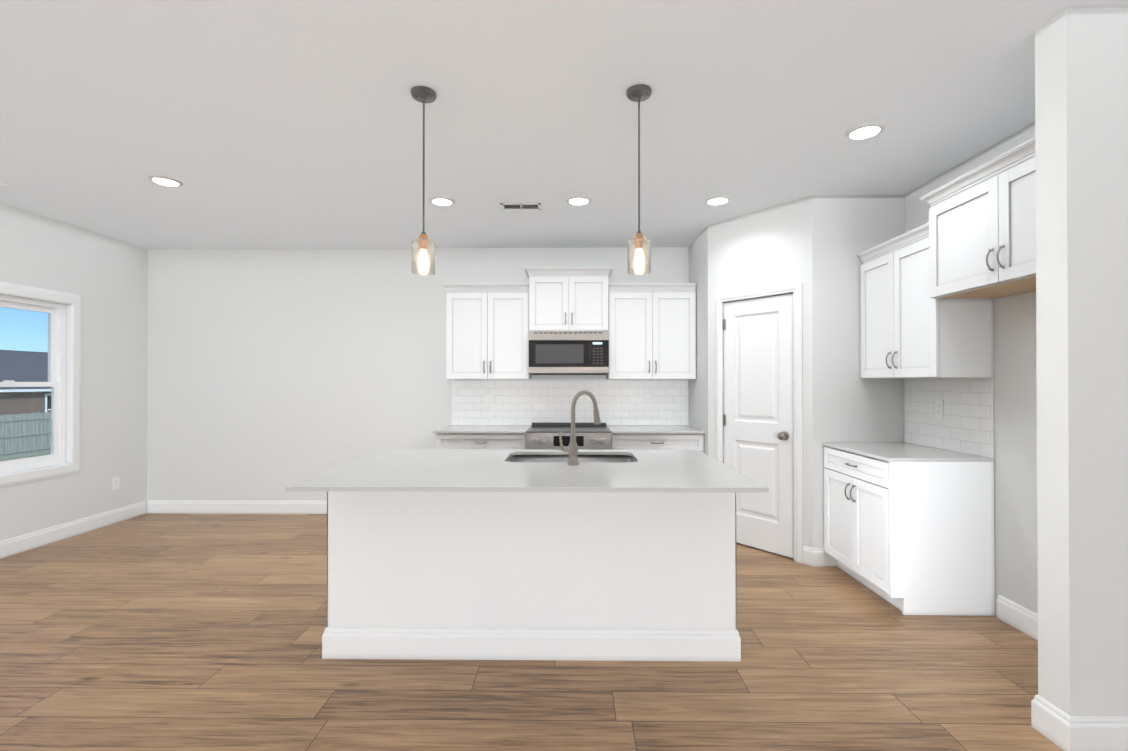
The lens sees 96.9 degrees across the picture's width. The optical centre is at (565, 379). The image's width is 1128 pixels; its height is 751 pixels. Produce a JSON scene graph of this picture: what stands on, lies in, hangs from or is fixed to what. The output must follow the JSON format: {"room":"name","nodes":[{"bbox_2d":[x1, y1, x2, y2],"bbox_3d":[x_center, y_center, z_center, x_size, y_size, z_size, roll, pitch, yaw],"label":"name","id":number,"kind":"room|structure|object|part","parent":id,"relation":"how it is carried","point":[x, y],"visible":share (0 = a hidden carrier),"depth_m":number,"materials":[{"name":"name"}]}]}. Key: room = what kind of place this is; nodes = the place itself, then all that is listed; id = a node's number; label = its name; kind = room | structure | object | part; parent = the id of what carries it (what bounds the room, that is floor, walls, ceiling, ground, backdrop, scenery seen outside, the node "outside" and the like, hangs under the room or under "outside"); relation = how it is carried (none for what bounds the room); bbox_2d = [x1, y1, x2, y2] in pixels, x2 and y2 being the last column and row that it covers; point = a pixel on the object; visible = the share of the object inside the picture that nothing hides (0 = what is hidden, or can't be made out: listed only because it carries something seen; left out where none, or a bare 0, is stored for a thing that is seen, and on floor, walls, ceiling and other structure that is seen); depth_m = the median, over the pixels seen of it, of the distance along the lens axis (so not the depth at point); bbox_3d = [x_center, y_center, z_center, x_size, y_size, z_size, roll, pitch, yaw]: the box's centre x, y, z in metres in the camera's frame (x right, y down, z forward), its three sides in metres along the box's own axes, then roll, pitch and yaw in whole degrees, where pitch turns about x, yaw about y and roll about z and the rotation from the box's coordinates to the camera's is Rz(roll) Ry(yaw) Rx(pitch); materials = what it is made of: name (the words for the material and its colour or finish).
{"room":"kitchen","nodes":[
{"label":"kitchen","id":0,"kind":"room"},
{"bbox_2d":[0,203,147,540],"bbox_3d":[-4.574,-0.064,-9.413,0.120,2.743,29.220,0,0,1],"label":"wall","id":1,"kind":"structure","parent":0,"point":[105,277],"depth_m":4.63,"materials":[{"name":"white paint"}]},
{"bbox_2d":[0,281,81,487],"bbox_3d":[-4.409,0.041,3.951,0.136,1.590,1.080,0,0,1],"label":"window","id":2,"kind":"structure","parent":1,"relation":"in","point":[56,325],"depth_m":4.32,"materials":[{"name":"white plastic"}]},
{"bbox_2d":[113,477,119,489],"bbox_3d":[-4.345,1.006,4.837,0.007,0.115,0.070,0,0,1],"label":"electrical outlet","id":3,"kind":"object","parent":1,"relation":"attached to","point":[116,482],"visible":1,"depth_m":4.84,"materials":[{"name":"white plastic"}]},
{"bbox_2d":[0,500,326,558],"bbox_3d":[-2.942,1.241,-9.439,3.145,0.133,29.220,0,0,1],"label":"baseboard","id":4,"kind":"structure","parent":1,"relation":"attached to","point":[24,542],"depth_m":5.15,"materials":[{"name":"white wood"}]},
{"bbox_2d":[147,247,688,500],"bbox_3d":[-0.909,0.016,5.215,7.110,2.743,0.120,0,0,1],"label":"wall","id":5,"kind":"structure","parent":0,"point":[272,374],"depth_m":5.18,"materials":[{"name":"white paint"}]},
{"bbox_2d":[441,284,531,378],"bbox_3d":[-0.772,-0.457,4.972,0.846,0.917,0.364,0,0,1],"label":"upper cabinet","id":6,"kind":"object","parent":5,"relation":"attached to","point":[487,331],"visible":0.83,"depth_m":4.83,"materials":[{"name":"white wood"}]},
{"bbox_2d":[524,267,612,330],"bbox_3d":[0.033,-0.762,4.949,0.852,0.607,0.394,0,0,1],"label":"upper cabinet","id":7,"kind":"object","parent":5,"relation":"attached to","point":[568,298],"visible":0.98,"depth_m":4.79,"materials":[{"name":"white wood"}]},
{"bbox_2d":[529,331,608,374],"bbox_3d":[0.033,-0.250,4.943,0.760,0.410,0.401,0,0,1],"label":"microwave","id":8,"kind":"object","parent":7,"relation":"attached to","point":[568,352],"visible":1,"depth_m":4.75,"materials":[{"name":"silver metal"}]},
{"bbox_2d":[451,379,688,424],"bbox_3d":[0.044,0.238,5.138,2.436,0.470,0.008,0,0,1],"label":"backsplash","id":9,"kind":"structure","parent":5,"relation":"attached to","point":[530,401],"depth_m":5.13,"materials":[{"name":"tile"}]},
{"bbox_2d":[486,395,492,405],"bbox_3d":[-0.784,0.222,5.141,0.070,0.115,0.007,0,0,1],"label":"outlet","id":10,"kind":"object","parent":9,"relation":"attached to","point":[489,400],"visible":1,"depth_m":5.14,"materials":[{"name":"white plastic"}]},
{"bbox_2d":[606,283,696,378],"bbox_3d":[0.837,-0.457,4.953,0.841,0.917,0.364,0,0,1],"label":"upper cabinet","id":11,"kind":"object","parent":5,"relation":"attached to","point":[652,330],"visible":0.94,"depth_m":4.81,"materials":[{"name":"white wood"}]},
{"bbox_2d":[0,513,1063,750],"bbox_3d":[-0.335,1.358,-9.470,8.600,0.100,29.460,0,0,1],"label":"floor","id":12,"kind":"structure","parent":0,"point":[170,631],"depth_m":2.32,"materials":[{"name":"brown wood"}]},
{"bbox_2d":[433,425,530,449],"bbox_3d":[-0.776,0.929,4.829,0.845,0.914,0.634,0,0,1],"label":"base cabinet","id":13,"kind":"object","parent":12,"relation":"on","point":[510,437],"visible":0.29,"depth_m":4.55,"materials":[{"name":"white wood"}]},
{"bbox_2d":[322,493,740,661],"bbox_3d":[-0.166,0.928,2.863,2.048,0.893,0.835,0,0,1],"label":"kitchen island","id":14,"kind":"object","parent":12,"relation":"on","point":[506,554],"depth_m":2.46,"materials":[{"name":"wood"}]},
{"bbox_2d":[285,449,768,492],"bbox_3d":[-0.162,0.470,2.707,2.052,0.020,1.175,0,0,1],"label":"island countertop","id":15,"kind":"structure","parent":14,"relation":"on","point":[390,470],"depth_m":2.46,"materials":[{"name":"white stone"}]},
{"bbox_2d":[507,455,635,462],"bbox_3d":[0.035,0.585,2.981,0.820,0.205,0.490,0,0,1],"label":"sink","id":16,"kind":"object","parent":15,"relation":"in","point":[510,458],"depth_m":3.20,"materials":[{"name":"silver metal"}]},
{"bbox_2d":[559,390,600,464],"bbox_3d":[0.082,0.260,2.758,0.234,0.399,0.184,0,0,1],"label":"faucet","id":17,"kind":"object","parent":15,"relation":"on","point":[572,449],"visible":0.98,"depth_m":2.69,"materials":[{"name":"silver metal"}]},
{"bbox_2d":[526,422,610,449],"bbox_3d":[0.031,0.913,4.754,0.762,0.944,0.726,0,0,1],"label":"range","id":18,"kind":"object","parent":12,"relation":"on","point":[545,436],"visible":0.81,"depth_m":4.47,"materials":[{"name":"silver metal"}]},
{"bbox_2d":[606,425,704,452],"bbox_3d":[0.837,0.928,4.811,0.841,0.914,0.634,0,0,1],"label":"base cabinet","id":19,"kind":"object","parent":12,"relation":"on","point":[655,437],"visible":0.33,"depth_m":4.53,"materials":[{"name":"white wood"}]},
{"bbox_2d":[822,442,994,615],"bbox_3d":[2.185,0.920,3.303,0.634,0.914,0.778,0,0,1],"label":"base cabinet","id":20,"kind":"object","parent":12,"relation":"on","point":[909,528],"visible":1,"depth_m":2.92,"materials":[{"name":"white wood"}]},
{"bbox_3d":[1.887,0.687,3.317,0.037,0.245,0.117,0,0,1],"label":"handle","id":21,"kind":"part","parent":20,"relation":"part of","materials":[{"name":"silver metal"}]},
{"bbox_2d":[0,0,1127,248],"bbox_3d":[-0.335,-1.485,-9.455,8.600,0.100,29.460,0,0,1],"label":"ceiling","id":22,"kind":"structure","parent":0,"point":[266,124],"depth_m":2.55,"materials":[{"name":"white paint"}]},
{"bbox_2d":[148,175,182,186],"bbox_3d":[-2.745,-1.357,3.434,0.190,0.016,0.190,0,0,1],"label":"recessed light","id":23,"kind":"object","parent":22,"relation":"in","point":[162,180],"visible":1,"depth_m":3.42,"materials":[{"name":"white plastic"}]},
{"bbox_2d":[411,86,435,275],"bbox_3d":[-0.679,-0.939,2.392,0.118,0.864,0.118,0,0,1],"label":"pendant light","id":24,"kind":"object","parent":22,"relation":"hanging from","point":[423,255],"visible":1,"depth_m":2.36,"materials":[{"name":"clear glass"}]},
{"bbox_3d":[-0.679,-0.583,2.390,0.110,0.152,0.110,0,0,1],"label":"lamp shade","id":25,"kind":"part","parent":24,"relation":"part of","materials":[{"name":"clear glass"}]},
{"bbox_2d":[429,196,454,205],"bbox_3d":[-0.940,-1.355,3.813,0.190,0.016,0.190,0,0,1],"label":"recessed light","id":26,"kind":"object","parent":22,"relation":"in","point":[441,200],"visible":1,"depth_m":3.79,"materials":[{"name":"white plastic"}]},
{"bbox_2d":[500,203,540,209],"bbox_3d":[-0.349,-1.358,3.936,0.310,0.008,0.135,0,0,1],"label":"ceiling vent","id":27,"kind":"object","parent":22,"relation":"in","point":[520,206],"visible":1,"depth_m":3.94,"materials":[{"name":"grey plastic"}]},
{"bbox_2d":[566,195,590,205],"bbox_3d":[0.100,-1.355,3.801,0.190,0.016,0.190,0,0,1],"label":"recessed light","id":28,"kind":"object","parent":22,"relation":"in","point":[577,200],"visible":1,"depth_m":3.78,"materials":[{"name":"white plastic"}]},
{"bbox_2d":[627,84,651,274],"bbox_3d":[0.350,-0.939,2.380,0.118,0.864,0.118,0,0,1],"label":"pendant light","id":29,"kind":"object","parent":22,"relation":"hanging from","point":[639,253],"visible":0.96,"depth_m":2.35,"materials":[{"name":"clear glass"}]},
{"bbox_3d":[0.350,-0.583,2.378,0.110,0.152,0.110,0,0,1],"label":"lamp shade","id":30,"kind":"part","parent":29,"relation":"part of","materials":[{"name":"clear glass"}]},
{"bbox_2d":[705,195,730,205],"bbox_3d":[1.157,-1.355,3.798,0.190,0.016,0.190,0,0,1],"label":"recessed light","id":31,"kind":"object","parent":22,"relation":"in","point":[718,200],"visible":1,"depth_m":3.78,"materials":[{"name":"white plastic"}]},
{"bbox_2d":[845,122,884,140],"bbox_3d":[1.648,-1.361,2.753,0.190,0.016,0.190,0,0,1],"label":"recessed light","id":32,"kind":"object","parent":22,"relation":"in","point":[867,130],"visible":0.98,"depth_m":2.74,"materials":[{"name":"white plastic"}]},
{"bbox_2d":[689,226,707,454],"bbox_3d":[1.321,0.014,4.769,0.120,2.743,0.720,0,0,1],"label":"wall","id":33,"kind":"structure","parent":0,"point":[698,385],"depth_m":4.67,"materials":[{"name":"white paint"}]},
{"bbox_2d":[708,196,812,547],"bbox_3d":[1.590,0.010,4.094,0.120,2.743,0.909,0,0,-39],"label":"wall","id":34,"kind":"structure","parent":0,"point":[768,247],"depth_m":3.96,"materials":[{"name":"white paint"}]},
{"bbox_2d":[723,294,793,557],"bbox_3d":[1.536,0.357,4.049,0.108,2.025,0.617,0,0,-39],"label":"pantry door","id":35,"kind":"structure","parent":34,"relation":"in","point":[758,386],"depth_m":4.02,"materials":[{"name":"white wood"}]},
{"bbox_3d":[1.360,0.351,4.286,0.011,1.730,0.027,0,0,-39],"label":"pantry door hinges","id":36,"kind":"part","parent":35,"relation":"part of","materials":[{"name":"silver metal"}]},
{"bbox_3d":[1.672,0.438,3.852,0.073,0.066,0.066,0,0,-39],"label":"knob","id":37,"kind":"part","parent":35,"relation":"part of","materials":[{"name":"silver metal"}]},
{"bbox_2d":[715,282,802,562],"bbox_3d":[1.585,0.327,4.083,0.142,2.110,0.754,0,0,-39],"label":"door frame","id":38,"kind":"structure","parent":34,"relation":"attached to","point":[795,289],"depth_m":3.79,"materials":[{"name":"white wood"}]},
{"bbox_2d":[812,195,904,565],"bbox_3d":[2.170,0.008,3.759,0.680,2.743,0.120,0,0,1],"label":"wall","id":39,"kind":"structure","parent":0,"point":[850,404],"depth_m":3.70,"materials":[{"name":"white paint"}]},
{"bbox_2d":[802,545,824,566],"bbox_3d":[1.840,1.313,3.716,0.134,0.133,0.069,0,0,1],"label":"baseboard","id":40,"kind":"structure","parent":39,"relation":"attached to","point":[813,557],"depth_m":3.69,"materials":[{"name":"white wood"}]},
{"bbox_2d":[904,122,1037,615],"bbox_3d":[2.567,0.007,3.537,0.120,2.743,3.155,0,0,1],"label":"wall","id":41,"kind":"structure","parent":0,"point":[1015,460],"depth_m":2.79,"materials":[{"name":"white paint"}]},
{"bbox_2d":[857,222,993,377],"bbox_3d":[2.320,-0.466,3.309,0.364,0.917,0.778,0,0,1],"label":"upper cabinet","id":42,"kind":"object","parent":41,"relation":"attached to","point":[909,328],"visible":0.88,"depth_m":3.12,"materials":[{"name":"white wood"}]},
{"bbox_3d":[2.156,-0.127,3.309,0.037,0.117,0.074,0,0,1],"label":"handle","id":43,"kind":"part","parent":42,"relation":"part of","materials":[{"name":"silver metal"}]},
{"bbox_2d":[904,378,994,457],"bbox_3d":[2.500,0.228,3.303,0.008,0.470,0.778,0,0,1],"label":"backsplash","id":44,"kind":"structure","parent":41,"relation":"attached to","point":[965,424],"depth_m":3.22,"materials":[{"name":"tile"}]},
{"bbox_2d":[935,400,943,417],"bbox_3d":[2.493,0.197,3.334,0.007,0.115,0.070,0,0,1],"label":"outlet","id":45,"kind":"object","parent":44,"relation":"attached to","point":[939,408],"visible":1,"depth_m":3.33,"materials":[{"name":"white plastic"}]},
{"bbox_2d":[919,137,1035,298],"bbox_3d":[2.288,-0.775,2.467,0.410,0.608,0.996,0,0,1],"label":"upper cabinet","id":46,"kind":"object","parent":41,"relation":"attached to","point":[982,231],"visible":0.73,"depth_m":2.54,"materials":[{"name":"white wood"}]},
{"bbox_3d":[2.102,-0.591,2.446,0.037,0.117,0.074,0,0,1],"label":"handle","id":47,"kind":"part","parent":46,"relation":"part of","materials":[{"name":"silver metal"}]},
{"bbox_2d":[997,595,1037,639],"bbox_3d":[2.487,1.306,2.418,0.014,0.133,0.930,0,0,1],"label":"baseboard","id":48,"kind":"structure","parent":41,"relation":"attached to","point":[1019,617],"depth_m":2.75,"materials":[{"name":"white wood"}]},
{"bbox_2d":[1035,7,1127,715],"bbox_3d":[2.975,-0.002,1.892,2.245,2.743,0.125,0,0,1],"label":"wall","id":49,"kind":"structure","parent":0,"point":[1081,111],"depth_m":1.84,"materials":[{"name":"white paint"}]},
{"bbox_2d":[1031,695,1056,742],"bbox_3d":[2.155,1.303,1.955,0.630,0.133,0.033,0,0,1],"label":"baseboard","id":50,"kind":"structure","parent":49,"relation":"attached to","point":[1043,713],"depth_m":1.92,"materials":[{"name":"white wood"}]},
{"bbox_2d":[1057,708,1127,750],"bbox_3d":[2.908,1.303,1.816,2.139,0.133,0.014,0,0,1],"label":"baseboard","id":51,"kind":"structure","parent":49,"relation":"attached to","point":[1061,729],"depth_m":1.82,"materials":[{"name":"white wood"}]},
{"label":"outside","id":52,"kind":"structure","parent":0,"visible":0},
{"bbox_2d":[0,453,50,460],"bbox_3d":[-32.118,2.768,15.284,55.500,1.750,90.000,0,0,1],"label":"lawn","id":53,"kind":"structure","parent":52,"point":[25,456],"depth_m":18.07,"materials":[{"name":"green plant"}]},
{"bbox_2d":[0,412,50,459],"bbox_3d":[-19.885,2.059,20.196,0.230,1.620,60.100,0,0,1],"label":"fence","id":54,"kind":"object","parent":53,"relation":"on","point":[4,445],"depth_m":18.33,"materials":[{"name":"grey wood"}]},
{"bbox_2d":[0,350,50,414],"bbox_3d":[-32.252,0.997,25.297,11.800,5.400,46.800,0,0,1],"label":"house","id":55,"kind":"structure","parent":53,"relation":"on","point":[33,376],"depth_m":25.68,"materials":[{"name":"grey"}]}
]}

